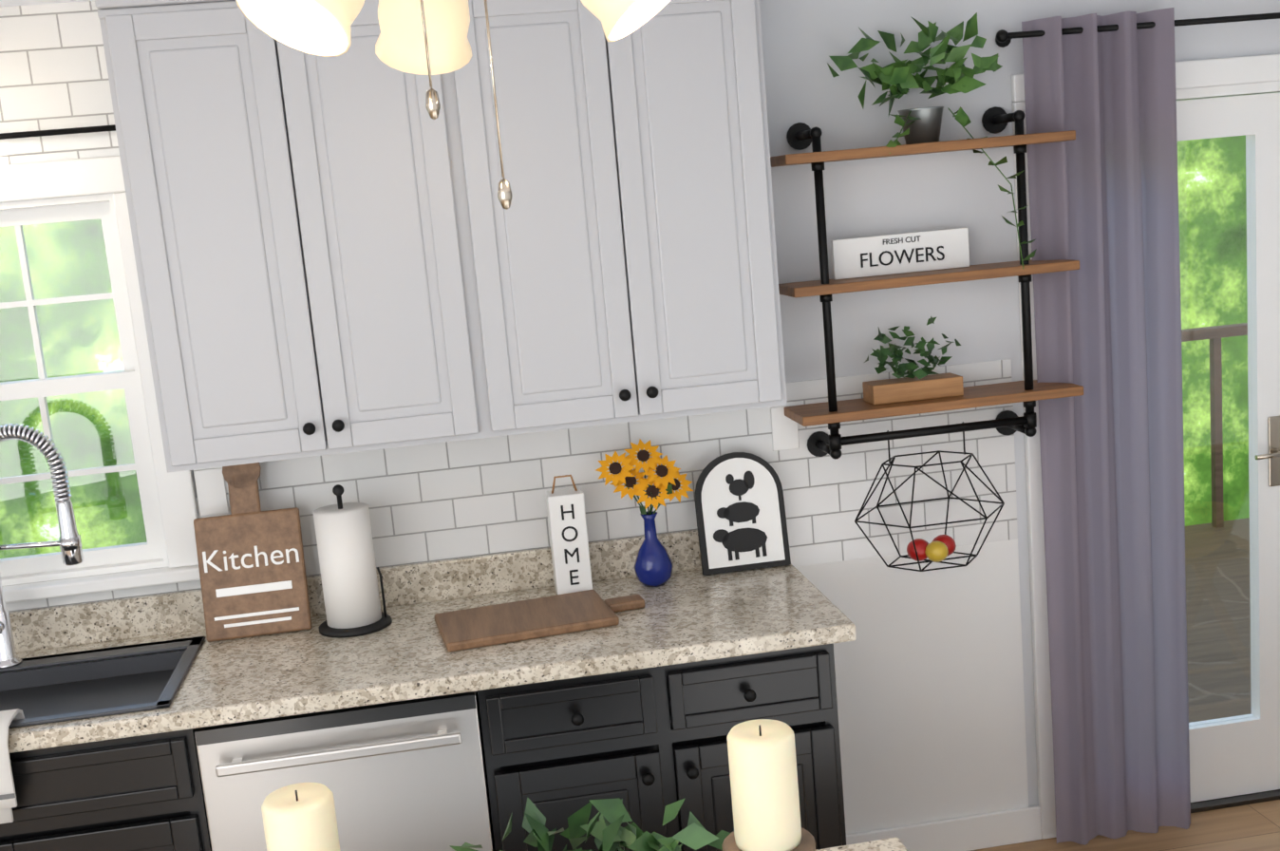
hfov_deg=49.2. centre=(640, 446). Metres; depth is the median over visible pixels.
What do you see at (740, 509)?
sign
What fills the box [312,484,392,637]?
paper towel holder
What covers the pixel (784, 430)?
outlet
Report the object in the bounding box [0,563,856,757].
countertop
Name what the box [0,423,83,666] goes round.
faucet
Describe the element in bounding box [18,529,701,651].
backsplash
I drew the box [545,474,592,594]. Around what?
block sign
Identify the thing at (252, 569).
sign
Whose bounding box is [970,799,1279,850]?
floor
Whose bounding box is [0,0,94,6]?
ceiling
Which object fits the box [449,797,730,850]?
foliage
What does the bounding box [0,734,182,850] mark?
base cabinet
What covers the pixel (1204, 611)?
deck
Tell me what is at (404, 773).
dishwasher
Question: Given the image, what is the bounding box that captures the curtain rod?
[0,124,115,139]
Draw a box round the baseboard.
[846,805,1041,850]
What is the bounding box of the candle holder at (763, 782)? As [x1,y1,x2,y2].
[721,718,815,850]
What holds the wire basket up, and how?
hanging from the shelf
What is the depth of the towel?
2.89 m
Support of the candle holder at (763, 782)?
on the kitchen island
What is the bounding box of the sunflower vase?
[595,439,693,586]
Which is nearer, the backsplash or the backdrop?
the backsplash
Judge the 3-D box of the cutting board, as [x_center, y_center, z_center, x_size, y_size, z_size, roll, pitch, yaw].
[-0.230,0.404,3.324,0.490,0.022,0.260,-7,10,-14]
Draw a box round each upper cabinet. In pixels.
[94,0,524,471]
[478,0,787,432]
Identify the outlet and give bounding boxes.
[193,467,228,515]
[770,405,799,451]
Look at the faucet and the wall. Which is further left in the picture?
the faucet
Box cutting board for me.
[433,589,645,652]
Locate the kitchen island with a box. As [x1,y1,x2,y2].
[815,837,907,850]
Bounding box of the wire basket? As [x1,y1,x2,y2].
[854,421,1004,571]
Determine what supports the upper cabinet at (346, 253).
attached to the wall
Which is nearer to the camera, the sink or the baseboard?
the sink
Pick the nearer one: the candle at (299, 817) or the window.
the candle at (299, 817)
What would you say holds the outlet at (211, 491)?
attached to the wall tile
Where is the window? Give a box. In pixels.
[0,155,200,602]
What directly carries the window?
in the wall
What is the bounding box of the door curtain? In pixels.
[995,7,1279,845]
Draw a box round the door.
[1011,54,1279,839]
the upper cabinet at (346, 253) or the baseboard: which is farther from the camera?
the baseboard
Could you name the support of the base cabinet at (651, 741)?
on the floor
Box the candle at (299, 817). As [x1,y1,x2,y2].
[261,782,340,850]
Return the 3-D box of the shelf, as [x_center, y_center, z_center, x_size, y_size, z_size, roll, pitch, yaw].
[0.721,-0.521,3.532,0.740,1.089,0.238,-6,10,-8]
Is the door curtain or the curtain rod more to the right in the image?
the door curtain
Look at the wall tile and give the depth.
3.72 m
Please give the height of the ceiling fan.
0.554 m
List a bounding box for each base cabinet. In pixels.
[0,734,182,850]
[516,647,846,850]
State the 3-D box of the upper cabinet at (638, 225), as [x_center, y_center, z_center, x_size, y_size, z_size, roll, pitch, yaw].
[-0.105,-0.595,3.327,0.785,1.050,0.341,-6,10,-8]
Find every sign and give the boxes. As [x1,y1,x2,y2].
[193,462,312,641]
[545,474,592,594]
[694,451,790,575]
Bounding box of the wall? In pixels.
[475,0,1279,850]
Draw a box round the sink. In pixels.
[0,632,207,731]
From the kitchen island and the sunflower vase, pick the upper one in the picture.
the sunflower vase
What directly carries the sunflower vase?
on the countertop
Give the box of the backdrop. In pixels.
[0,135,1249,558]
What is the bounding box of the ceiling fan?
[235,0,670,209]
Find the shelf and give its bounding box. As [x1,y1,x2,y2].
[770,12,1083,459]
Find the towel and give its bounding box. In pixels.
[0,708,32,833]
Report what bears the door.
attached to the wall
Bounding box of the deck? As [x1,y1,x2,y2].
[1181,322,1251,722]
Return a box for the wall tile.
[0,0,1028,834]

